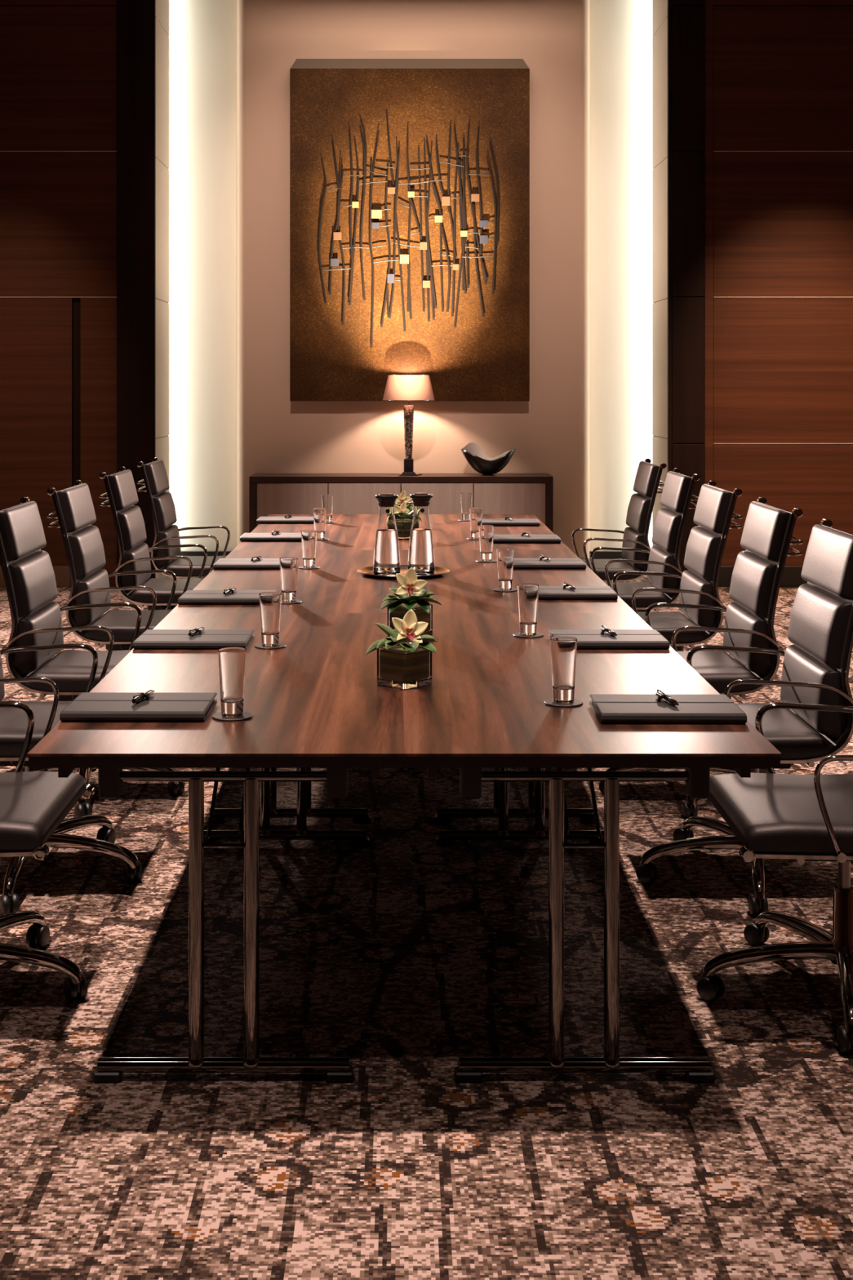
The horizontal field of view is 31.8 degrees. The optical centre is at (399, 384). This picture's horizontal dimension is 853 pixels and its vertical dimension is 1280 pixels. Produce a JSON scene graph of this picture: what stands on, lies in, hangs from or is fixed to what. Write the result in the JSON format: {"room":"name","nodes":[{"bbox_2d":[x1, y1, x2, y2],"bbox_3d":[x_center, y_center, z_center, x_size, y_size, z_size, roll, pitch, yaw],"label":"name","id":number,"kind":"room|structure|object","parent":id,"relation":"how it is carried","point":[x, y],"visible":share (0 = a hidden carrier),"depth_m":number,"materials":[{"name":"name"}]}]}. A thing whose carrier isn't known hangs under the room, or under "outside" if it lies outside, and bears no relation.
{"room":"conference room","nodes":[
{"label":"conference room","id":0,"kind":"room"},
{"bbox_2d":[0,0,116,586],"bbox_3d":[-3.529,-0.900,11.145,3.343,4.800,0.090,0,0,0],"label":"panelling","id":1,"kind":"object","parent":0,"point":[58,58],"visible":0.77,"depth_m":11.10,"materials":[{"name":"brown wood"}]},
{"bbox_2d":[0,566,70,586],"bbox_3d":[-3.822,1.423,11.093,2.756,0.155,0.018,0,0,0],"label":"baseboard","id":2,"kind":"structure","parent":1,"relation":"attached to","point":[62,575],"depth_m":11.08,"materials":[{"name":"brown wood"}]},
{"bbox_2d":[0,297,116,297],"bbox_3d":[-3.650,-0.650,11.104,3.101,0.005,0.013,0,0,0],"label":"trim","id":3,"kind":"structure","parent":1,"relation":"attached to","point":[0,297],"depth_m":11.11,"materials":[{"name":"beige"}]},
{"bbox_2d":[0,151,116,151],"bbox_3d":[-3.650,-1.732,11.104,3.101,0.005,0.013,0,0,0],"label":"trim","id":4,"kind":"structure","parent":1,"relation":"attached to","point":[0,151],"depth_m":11.10,"materials":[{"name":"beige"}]},
{"bbox_2d":[155,0,168,578],"bbox_3d":[-1.835,-0.900,11.432,0.045,4.800,0.656,0,0,0],"label":"wall","id":5,"kind":"structure","parent":0,"point":[162,6],"depth_m":11.40,"materials":[{"name":"white paint"}]},
{"bbox_2d":[116,0,155,582],"bbox_3d":[-1.954,-0.900,11.099,0.282,4.800,0.058,0,0,0],"label":"column","id":6,"kind":"structure","parent":5,"relation":"attached to","point":[135,19],"depth_m":11.07,"materials":[{"name":"black wood"}]},
{"bbox_2d":[168,0,653,551],"bbox_3d":[0.100,-0.900,12.160,4.800,4.800,0.280,0,0,0],"label":"wall","id":7,"kind":"structure","parent":0,"point":[202,169],"depth_m":12.02,"materials":[{"name":"white paint"}]},
{"bbox_2d":[179,551,231,555],"bbox_3d":[-1.548,1.417,12.012,0.527,0.165,0.035,0,0,0],"label":"baseboard","id":8,"kind":"structure","parent":7,"relation":"attached to","point":[182,553],"depth_m":12.00,"materials":[{"name":"black"}]},
{"bbox_2d":[589,551,623,559],"bbox_3d":[1.742,1.417,12.012,0.485,0.165,0.035,0,0,0],"label":"baseboard","id":9,"kind":"structure","parent":7,"relation":"attached to","point":[597,554],"depth_m":12.00,"materials":[{"name":"black"}]},
{"bbox_2d":[237,0,589,559],"bbox_3d":[0.107,-0.900,11.885,2.785,4.800,0.270,0,0,0],"label":"wall","id":10,"kind":"structure","parent":0,"point":[548,433],"depth_m":11.75,"materials":[{"name":"beige paint"}]},
{"bbox_2d":[289,58,529,400],"bbox_3d":[0.077,-1.216,11.674,1.866,2.686,0.152,0,0,0],"label":"painting","id":11,"kind":"object","parent":10,"relation":"attached to","point":[410,178],"visible":1,"depth_m":11.65,"materials":[{"name":"gold metal"}]},
{"bbox_2d":[0,575,852,1279],"bbox_3d":[0.100,1.540,4.100,10.600,0.080,16.600,0,0,0],"label":"floor","id":12,"kind":"structure","parent":0,"point":[403,956],"depth_m":3.35,"materials":[{"name":"carpet"}]},
{"bbox_2d":[0,701,94,1001],"bbox_3d":[-1.126,0.966,3.659,0.726,1.068,0.697,0,0,-6],"label":"office chair","id":13,"kind":"object","parent":12,"relation":"on","point":[33,804],"visible":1,"depth_m":3.65,"materials":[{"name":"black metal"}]},
{"bbox_2d":[0,643,142,915],"bbox_3d":[-1.139,0.966,4.549,0.749,1.068,0.721,0,0,0],"label":"office chair","id":14,"kind":"object","parent":12,"relation":"on","point":[13,721],"visible":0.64,"depth_m":4.52,"materials":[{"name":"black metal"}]},
{"bbox_2d":[0,496,184,817],"bbox_3d":[-1.152,0.966,5.470,0.726,1.068,0.698,0,0,-7],"label":"office chair","id":15,"kind":"object","parent":12,"relation":"on","point":[28,571],"visible":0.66,"depth_m":5.35,"materials":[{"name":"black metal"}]},
{"bbox_2d":[46,480,176,650],"bbox_3d":[-1.173,0.966,6.499,0.726,1.068,0.697,0,0,-4],"label":"office chair","id":16,"kind":"object","parent":12,"relation":"on","point":[73,505],"visible":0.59,"depth_m":6.34,"materials":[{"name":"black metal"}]},
{"bbox_2d":[98,466,207,610],"bbox_3d":[-1.153,0.966,7.622,0.701,1.068,0.718,0,0,3],"label":"office chair","id":17,"kind":"object","parent":12,"relation":"on","point":[120,486],"visible":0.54,"depth_m":7.43,"materials":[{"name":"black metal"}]},
{"bbox_2d":[136,457,230,578],"bbox_3d":[-1.168,0.966,8.629,0.726,1.068,0.697,0,0,-6],"label":"office chair","id":18,"kind":"object","parent":12,"relation":"on","point":[162,508],"visible":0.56,"depth_m":8.45,"materials":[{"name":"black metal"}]},
{"bbox_2d":[26,613,404,1082],"bbox_3d":[-0.380,1.130,4.033,0.776,0.740,1.900,0,0,0],"label":"folding table","id":19,"kind":"object","parent":12,"relation":"on","point":[317,700],"visible":0.93,"depth_m":3.24,"materials":[{"name":"brown wood"}]},
{"bbox_2d":[59,692,217,721],"bbox_3d":[-0.603,0.740,3.483,0.325,0.040,0.233,0,0,0],"label":"folder","id":20,"kind":"object","parent":19,"relation":"on","point":[87,706],"visible":0.91,"depth_m":3.42,"materials":[{"name":"grey leather"}]},
{"bbox_2d":[131,689,154,703],"bbox_3d":[-0.601,0.728,3.515,0.014,0.019,0.124,0,0,13],"label":"pen","id":21,"kind":"object","parent":20,"relation":"on","point":[150,692],"visible":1,"depth_m":3.49,"materials":[{"name":"black paint"}]},
{"bbox_2d":[132,628,253,648],"bbox_3d":[-0.604,0.740,4.409,0.325,0.040,0.233,0,0,0],"label":"folder","id":22,"kind":"object","parent":19,"relation":"on","point":[149,638],"visible":0.93,"depth_m":4.33,"materials":[{"name":"grey leather"}]},
{"bbox_2d":[188,626,204,635],"bbox_3d":[-0.601,0.728,4.440,0.014,0.019,0.124,0,0,13],"label":"pen","id":23,"kind":"object","parent":22,"relation":"on","point":[202,628],"visible":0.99,"depth_m":4.41,"materials":[{"name":"black paint"}]},
{"bbox_2d":[212,711,252,721],"bbox_3d":[-0.383,0.758,3.423,0.092,0.004,0.092,0,0,0],"label":"coaster","id":24,"kind":"object","parent":19,"relation":"on","point":[246,715],"visible":0.77,"depth_m":3.40,"materials":[{"name":"grey leather"}]},
{"bbox_2d":[217,647,246,716],"bbox_3d":[-0.383,0.680,3.423,0.065,0.150,0.065,0,0,0],"label":"drinking glass","id":25,"kind":"object","parent":24,"relation":"on","point":[232,660],"visible":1,"depth_m":3.40,"materials":[{"name":"white"}]},
{"bbox_2d":[254,643,286,648],"bbox_3d":[-0.376,0.758,4.343,0.092,0.004,0.092,0,0,0],"label":"coaster","id":26,"kind":"object","parent":19,"relation":"on","point":[260,646],"visible":0.81,"depth_m":4.32,"materials":[{"name":"grey leather"}]},
{"bbox_2d":[258,591,281,646],"bbox_3d":[-0.376,0.680,4.343,0.065,0.150,0.065,0,0,33],"label":"drinking glass","id":27,"kind":"object","parent":26,"relation":"on","point":[269,602],"visible":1,"depth_m":4.32,"materials":[{"name":"clear glass"}]},
{"bbox_2d":[169,550,401,823],"bbox_3d":[-0.380,1.130,5.933,0.776,0.740,1.900,0,0,0],"label":"folding table","id":28,"kind":"object","parent":12,"relation":"on","point":[337,586],"visible":0.34,"depth_m":5.59,"materials":[{"name":"brown wood"}]},
{"bbox_2d":[177,588,277,604],"bbox_3d":[-0.604,0.740,5.279,0.325,0.040,0.233,0,0,0],"label":"folder","id":29,"kind":"object","parent":28,"relation":"on","point":[189,597],"visible":0.82,"depth_m":5.18,"materials":[{"name":"grey leather"}]},
{"bbox_2d":[222,587,235,594],"bbox_3d":[-0.602,0.728,5.310,0.014,0.019,0.124,0,0,13],"label":"pen","id":30,"kind":"object","parent":29,"relation":"on","point":[228,591],"visible":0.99,"depth_m":5.28,"materials":[{"name":"black paint"}]},
{"bbox_2d":[213,556,279,569],"bbox_3d":[-0.604,0.740,6.263,0.325,0.040,0.233,0,0,1],"label":"folder","id":31,"kind":"object","parent":28,"relation":"on","point":[222,563],"visible":0.73,"depth_m":6.17,"materials":[{"name":"grey leather"}]},
{"bbox_2d":[251,555,261,561],"bbox_3d":[-0.602,0.728,6.295,0.014,0.019,0.124,0,0,13],"label":"pen","id":32,"kind":"object","parent":31,"relation":"on","point":[255,558],"visible":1,"depth_m":6.26,"materials":[{"name":"black paint"}]},
{"bbox_2d":[280,600,302,604],"bbox_3d":[-0.388,0.758,5.224,0.092,0.004,0.092,0,0,0],"label":"coaster","id":33,"kind":"object","parent":28,"relation":"on","point":[296,602],"visible":0.66,"depth_m":5.20,"materials":[{"name":"grey leather"}]},
{"bbox_2d":[279,556,297,601],"bbox_3d":[-0.388,0.680,5.224,0.065,0.150,0.065,0,0,-25],"label":"drinking glass","id":34,"kind":"object","parent":33,"relation":"on","point":[289,565],"visible":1,"depth_m":5.20,"materials":[{"name":"clear glass"}]},
{"bbox_2d":[297,565,319,568],"bbox_3d":[-0.377,0.758,6.204,0.092,0.004,0.092,0,0,0],"label":"coaster","id":35,"kind":"object","parent":28,"relation":"on","point":[302,566],"visible":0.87,"depth_m":6.18,"materials":[{"name":"grey leather"}]},
{"bbox_2d":[301,529,316,567],"bbox_3d":[-0.377,0.680,6.204,0.065,0.150,0.065,0,0,8],"label":"drinking glass","id":36,"kind":"object","parent":35,"relation":"on","point":[308,537],"visible":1,"depth_m":6.18,"materials":[{"name":"white"}]},
{"bbox_2d":[233,514,401,550],"bbox_3d":[-0.380,1.130,7.833,0.776,0.740,1.900,0,0,0],"label":"folding table","id":37,"kind":"object","parent":12,"relation":"on","point":[349,531],"visible":0.16,"depth_m":7.69,"materials":[{"name":"brown wood"}]},
{"bbox_2d":[240,530,302,541],"bbox_3d":[-0.613,0.740,7.364,0.325,0.040,0.233,0,0,0],"label":"folder","id":38,"kind":"object","parent":37,"relation":"on","point":[246,536],"visible":0.76,"depth_m":7.25,"materials":[{"name":"grey leather"}]},
{"bbox_2d":[256,514,314,523],"bbox_3d":[-0.620,0.740,8.293,0.325,0.040,0.233,0,0,0],"label":"folder","id":39,"kind":"object","parent":37,"relation":"on","point":[261,519],"visible":0.76,"depth_m":8.18,"materials":[{"name":"grey leather"}]},
{"bbox_2d":[316,537,328,540],"bbox_3d":[-0.392,0.758,7.340,0.092,0.004,0.092,0,0,0],"label":"coaster","id":40,"kind":"object","parent":37,"relation":"on","point":[325,539],"visible":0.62,"depth_m":7.32,"materials":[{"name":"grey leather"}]},
{"bbox_2d":[313,507,326,539],"bbox_3d":[-0.392,0.680,7.340,0.065,0.150,0.065,0,0,41],"label":"drinking glass","id":41,"kind":"object","parent":40,"relation":"on","point":[319,513],"visible":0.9,"depth_m":7.32,"materials":[{"name":"white"}]},
{"bbox_3d":[-0.399,0.758,8.239,0.092,0.004,0.092,0,0,0],"label":"coaster","id":42,"kind":"object","parent":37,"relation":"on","visible":0},
{"bbox_2d":[321,494,333,522],"bbox_3d":[-0.399,0.680,8.239,0.065,0.150,0.065,0,0,-16],"label":"drinking glass","id":43,"kind":"object","parent":42,"relation":"on","point":[326,500],"visible":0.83,"depth_m":8.21,"materials":[{"name":"white"}]},
{"bbox_2d":[248,473,553,533],"bbox_3d":[0.010,1.097,11.527,2.301,0.806,0.414,0,0,0],"label":"sideboard","id":44,"kind":"object","parent":12,"relation":"on","point":[268,493],"visible":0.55,"depth_m":11.32,"materials":[{"name":"brown wood"}]},
{"bbox_2d":[382,374,435,475],"bbox_3d":[0.068,0.308,11.430,0.402,0.770,0.402,0,0,0],"label":"table lamp","id":45,"kind":"object","parent":44,"relation":"on","point":[408,388],"visible":1,"depth_m":11.32,"materials":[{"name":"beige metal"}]},
{"bbox_2d":[461,442,515,475],"bbox_3d":[0.679,0.570,11.517,0.420,0.246,0.226,0,0,0],"label":"decorative bowl","id":46,"kind":"object","parent":44,"relation":"on","point":[473,454],"visible":1,"depth_m":11.45,"materials":[{"name":"black ceramic"}]},
{"bbox_2d":[401,514,570,550],"bbox_3d":[0.398,1.130,7.833,0.778,0.740,1.900,0,0,0],"label":"folding table","id":47,"kind":"object","parent":12,"relation":"on","point":[449,533],"visible":0.15,"depth_m":7.69,"materials":[{"name":"brown wood"}]},
{"bbox_2d":[394,501,413,541],"bbox_3d":[0.015,0.666,7.348,0.162,0.188,0.180,0,0,24],"label":"flower arrangement","id":48,"kind":"object","parent":47,"relation":"on","point":[403,526],"visible":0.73,"depth_m":7.30,"materials":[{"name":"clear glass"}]},
{"bbox_2d":[395,490,413,519],"bbox_3d":[0.003,0.664,8.046,0.178,0.192,0.172,0,0,0],"label":"flower arrangement","id":49,"kind":"object","parent":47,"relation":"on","point":[402,497],"visible":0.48,"depth_m":8.04,"materials":[{"name":"beige plant"}]},
{"bbox_2d":[481,516,539,525],"bbox_3d":[0.591,0.740,8.153,0.325,0.040,0.233,0,0,0],"label":"folder","id":50,"kind":"object","parent":47,"relation":"on","point":[495,522],"visible":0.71,"depth_m":8.05,"materials":[{"name":"grey leather"}]},
{"bbox_2d":[493,532,560,542],"bbox_3d":[0.610,0.740,7.284,0.325,0.040,0.233,0,0,1],"label":"folder","id":51,"kind":"object","parent":47,"relation":"on","point":[496,538],"visible":0.84,"depth_m":7.17,"materials":[{"name":"grey leather"}]},
{"bbox_2d":[522,531,530,537],"bbox_3d":[0.617,0.728,7.295,0.014,0.019,0.124,0,0,-13],"label":"pen","id":52,"kind":"object","parent":51,"relation":"on","point":[526,534],"visible":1,"depth_m":7.27,"materials":[{"name":"black paint"}]},
{"bbox_3d":[0.375,0.758,7.366,0.092,0.004,0.092,0,0,0],"label":"coaster","id":53,"kind":"object","parent":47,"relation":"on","visible":0},
{"bbox_2d":[469,506,482,538],"bbox_3d":[0.375,0.680,7.366,0.065,0.150,0.065,0,0,41],"label":"drinking glass","id":54,"kind":"object","parent":53,"relation":"on","point":[476,513],"visible":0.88,"depth_m":7.34,"materials":[{"name":"white"}]},
{"bbox_3d":[0.371,0.758,8.372,0.092,0.004,0.092,0,0,0],"label":"coaster","id":55,"kind":"object","parent":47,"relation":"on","visible":0},
{"bbox_2d":[460,492,471,519],"bbox_3d":[0.371,0.680,8.371,0.065,0.150,0.065,0,0,-16],"label":"drinking glass","id":56,"kind":"object","parent":55,"relation":"on","point":[465,497],"visible":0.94,"depth_m":8.35,"materials":[{"name":"white"}]},
{"bbox_2d":[401,550,635,823],"bbox_3d":[0.398,1.130,5.933,0.778,0.740,1.900,0,0,0],"label":"folding table","id":57,"kind":"object","parent":12,"relation":"on","point":[468,585],"visible":0.38,"depth_m":5.46,"materials":[{"name":"brown wood"}]},
{"bbox_2d":[357,564,449,578],"bbox_3d":[0.014,0.751,6.000,0.371,0.016,0.371,0,0,0],"label":"serving tray","id":58,"kind":"object","parent":57,"relation":"on","point":[368,571],"visible":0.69,"depth_m":5.97,"materials":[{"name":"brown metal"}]},
{"bbox_2d":[373,493,400,574],"bbox_3d":[-0.052,0.596,5.990,0.111,0.319,0.111,0,0,0],"label":"carafe","id":59,"kind":"object","parent":58,"relation":"on","point":[386,561],"visible":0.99,"depth_m":5.95,"materials":[{"name":"clear glass"}]},
{"bbox_2d":[407,493,435,573],"bbox_3d":[0.086,0.596,6.020,0.111,0.319,0.111,0,0,0],"label":"carafe","id":60,"kind":"object","parent":58,"relation":"on","point":[421,552],"visible":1,"depth_m":5.99,"materials":[{"name":"clear glass"}]},
{"bbox_2d":[475,559,497,562],"bbox_3d":[0.372,0.758,6.434,0.092,0.004,0.092,0,0,0],"label":"coaster","id":61,"kind":"object","parent":57,"relation":"on","point":[479,560],"visible":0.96,"depth_m":6.41,"materials":[{"name":"grey leather"}]},
{"bbox_2d":[479,524,493,560],"bbox_3d":[0.372,0.680,6.434,0.065,0.150,0.065,0,0,8],"label":"drinking glass","id":62,"kind":"object","parent":61,"relation":"on","point":[486,531],"visible":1,"depth_m":6.41,"materials":[{"name":"white"}]},
{"bbox_2d":[493,587,517,591],"bbox_3d":[0.390,0.758,5.529,0.092,0.004,0.092,0,0,0],"label":"coaster","id":63,"kind":"object","parent":57,"relation":"on","point":[496,589],"visible":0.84,"depth_m":5.50,"materials":[{"name":"grey leather"}]},
{"bbox_2d":[496,547,514,590],"bbox_3d":[0.390,0.680,5.529,0.065,0.150,0.065,0,0,-25],"label":"drinking glass","id":64,"kind":"object","parent":63,"relation":"on","point":[505,556],"visible":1,"depth_m":5.51,"materials":[{"name":"white"}]},
{"bbox_2d":[513,555,586,568],"bbox_3d":[0.605,0.740,6.274,0.325,0.040,0.233,0,0,0],"label":"folder","id":65,"kind":"object","parent":57,"relation":"on","point":[518,563],"visible":0.73,"depth_m":6.17,"materials":[{"name":"grey leather"}]},
{"bbox_2d":[539,554,550,561],"bbox_3d":[0.612,0.728,6.285,0.014,0.019,0.124,0,0,-13],"label":"pen","id":66,"kind":"object","parent":65,"relation":"on","point":[545,558],"visible":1,"depth_m":6.27,"materials":[{"name":"black paint"}]},
{"bbox_2d":[537,583,617,599],"bbox_3d":[0.607,0.740,5.394,0.325,0.040,0.233,0,0,1],"label":"folder","id":67,"kind":"object","parent":57,"relation":"on","point":[545,593],"visible":0.75,"depth_m":5.30,"materials":[{"name":"grey leather"}]},
{"bbox_2d":[563,582,575,590],"bbox_3d":[0.614,0.728,5.405,0.014,0.019,0.124,0,0,-13],"label":"pen","id":68,"kind":"object","parent":67,"relation":"on","point":[570,587],"visible":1,"depth_m":5.39,"materials":[{"name":"black paint"}]},
{"bbox_2d":[403,613,782,1082],"bbox_3d":[0.398,1.130,4.033,0.778,0.740,1.900,0,0,0],"label":"folding table","id":69,"kind":"object","parent":12,"relation":"on","point":[483,706],"visible":0.98,"depth_m":3.24,"materials":[{"name":"brown wood"}]},
{"bbox_2d":[365,608,439,689],"bbox_3d":[0.008,0.664,3.783,0.164,0.192,0.185,0,0,-38],"label":"flower arrangement","id":70,"kind":"object","parent":69,"relation":"on","point":[401,664],"visible":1,"depth_m":3.77,"materials":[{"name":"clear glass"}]},
{"bbox_2d":[380,567,442,636],"bbox_3d":[0.029,0.655,4.520,0.171,0.209,0.165,0,0,38],"label":"flower arrangement","id":71,"kind":"object","parent":69,"relation":"on","point":[397,604],"visible":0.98,"depth_m":4.50,"materials":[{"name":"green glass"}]},
{"bbox_2d":[513,632,543,638],"bbox_3d":[0.389,0.758,4.532,0.092,0.004,0.092,0,0,0],"label":"coaster","id":72,"kind":"object","parent":69,"relation":"on","point":[516,634],"visible":0.82,"depth_m":4.51,"materials":[{"name":"grey leather"}]},
{"bbox_2d":[517,583,538,635],"bbox_3d":[0.389,0.680,4.532,0.065,0.150,0.065,0,0,33],"label":"drinking glass","id":73,"kind":"object","parent":72,"relation":"on","point":[528,593],"visible":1,"depth_m":4.51,"materials":[{"name":"white"}]},
{"bbox_2d":[544,697,582,707],"bbox_3d":[0.391,0.758,3.569,0.092,0.004,0.092,0,0,0],"label":"coaster","id":74,"kind":"object","parent":69,"relation":"on","point":[550,702],"visible":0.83,"depth_m":3.55,"materials":[{"name":"grey leather"}]},
{"bbox_2d":[550,636,577,703],"bbox_3d":[0.391,0.680,3.569,0.065,0.150,0.065,0,0,0],"label":"drinking glass","id":75,"kind":"object","parent":74,"relation":"on","point":[563,650],"visible":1,"depth_m":3.54,"materials":[{"name":"white"}]},
{"bbox_2d":[548,628,670,648],"bbox_3d":[0.612,0.740,4.409,0.325,0.040,0.233,0,0,0],"label":"folder","id":76,"kind":"object","parent":69,"relation":"on","point":[586,638],"visible":0.81,"depth_m":4.35,"materials":[{"name":"grey leather"}]},
{"bbox_2d":[600,625,617,636],"bbox_3d":[0.619,0.728,4.420,0.014,0.019,0.124,0,0,-13],"label":"pen","id":77,"kind":"object","parent":76,"relation":"on","point":[608,631],"visible":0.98,"depth_m":4.41,"materials":[{"name":"black paint"}]},
{"bbox_2d":[589,693,747,723],"bbox_3d":[0.616,0.740,3.463,0.325,0.040,0.233,0,0,1],"label":"folder","id":78,"kind":"object","parent":69,"relation":"on","point":[609,708],"visible":0.95,"depth_m":3.41,"materials":[{"name":"grey leather"}]},
{"bbox_2d":[655,688,679,706],"bbox_3d":[0.623,0.728,3.475,0.014,0.019,0.124,0,0,-13],"label":"pen","id":79,"kind":"object","parent":78,"relation":"on","point":[667,699],"visible":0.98,"depth_m":3.47,"materials":[{"name":"black paint"}]},
{"bbox_2d":[571,457,666,582],"bbox_3d":[1.138,0.966,8.526,0.697,1.068,0.721,0,0,0],"label":"office chair","id":80,"kind":"object","parent":12,"relation":"on","point":[647,480],"visible":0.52,"depth_m":8.30,"materials":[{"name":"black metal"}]},
{"bbox_2d":[590,467,700,612],"bbox_3d":[1.118,0.966,7.512,0.698,1.068,0.722,0,0,0],"label":"office chair","id":81,"kind":"object","parent":12,"relation":"on","point":[678,488],"visible":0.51,"depth_m":7.29,"materials":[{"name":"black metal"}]},
{"bbox_2d":[612,480,742,651],"bbox_3d":[1.109,0.966,6.473,0.710,1.068,0.693,0,0,10],"label":"office chair","id":82,"kind":"object","parent":12,"relation":"on","point":[714,510],"visible":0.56,"depth_m":6.29,"materials":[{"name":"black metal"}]},
{"bbox_2d":[599,496,803,817],"bbox_3d":[1.076,0.966,5.508,0.698,1.068,0.722,0,0,0],"label":"office chair","id":83,"kind":"object","parent":12,"relation":"on","point":[768,530],"visible":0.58,"depth_m":5.32,"materials":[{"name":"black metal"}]},
{"bbox_2d":[635,518,852,915],"bbox_3d":[1.075,0.966,4.540,0.706,1.068,0.689,0,0,9],"label":"office chair","id":84,"kind":"object","parent":12,"relation":"on","point":[815,669],"visible":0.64,"depth_m":4.45,"materials":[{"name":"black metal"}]},
{"bbox_2d":[697,702,852,1053],"bbox_3d":[1.071,0.966,3.689,0.697,1.068,0.720,0,0,0],"label":"office chair","id":85,"kind":"object","parent":12,"relation":"on","point":[802,818],"visible":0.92,"depth_m":3.65,"materials":[{"name":"black leather"}]},
{"bbox_2d":[652,0,673,546],"bbox_3d":[2.007,-0.900,11.432,0.045,4.800,0.656,0,0,0],"label":"wall","id":86,"kind":"structure","parent":0,"point":[660,7],"depth_m":11.46,"materials":[{"name":"white paint"}]},
{"bbox_2d":[666,0,704,572],"bbox_3d":[2.121,-0.900,11.099,0.270,4.800,0.058,0,0,0],"label":"column","id":87,"kind":"structure","parent":86,"relation":"attached to","point":[686,18],"depth_m":11.07,"materials":[{"name":"black wood"}]},
{"bbox_2d":[673,0,852,566],"bbox_3d":[3.715,-0.900,11.145,3.370,4.800,0.090,0,0,0],"label":"panelling","id":88,"kind":"object","parent":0,"point":[783,69],"visible":0.8,"depth_m":11.10,"materials":[{"name":"brown wood"}]},
{"bbox_2d":[703,0,713,484],"bbox_3d":[2.293,-0.900,11.108,0.065,4.800,0.040,0,0,0],"label":"trim","id":89,"kind":"structure","parent":88,"relation":"attached to","point":[708,4],"depth_m":11.09,"materials":[{"name":"brown wood"}]},
{"bbox_2d":[718,566,807,586],"bbox_3d":[3.865,1.423,11.093,3.071,0.155,0.018,0,0,0],"label":"baseboard","id":90,"kind":"structure","parent":88,"relation":"attached to","point":[792,575],"depth_m":11.08,"materials":[{"name":"black wood"}]},
{"bbox_2d":[713,443,852,444],"bbox_3d":[3.865,0.436,11.104,3.071,0.005,0.013,0,0,0],"label":"trim","id":91,"kind":"structure","parent":88,"relation":"attached to","point":[713,443],"depth_m":11.10,"materials":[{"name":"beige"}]},
{"bbox_2d":[713,297,852,297],"bbox_3d":[3.865,-0.650,11.104,3.071,0.005,0.013,0,0,0],"label":"trim","id":92,"kind":"structure","parent":88,"relation":"attached to","point":[713,297],"depth_m":11.11,"materials":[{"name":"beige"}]},
{"bbox_2d":[713,151,852,151],"bbox_3d":[3.865,-1.732,11.104,3.071,0.005,0.013,0,0,0],"label":"trim","id":93,"kind":"structure","parent":88,"relation":"attached to","point":[713,151],"depth_m":11.10,"materials":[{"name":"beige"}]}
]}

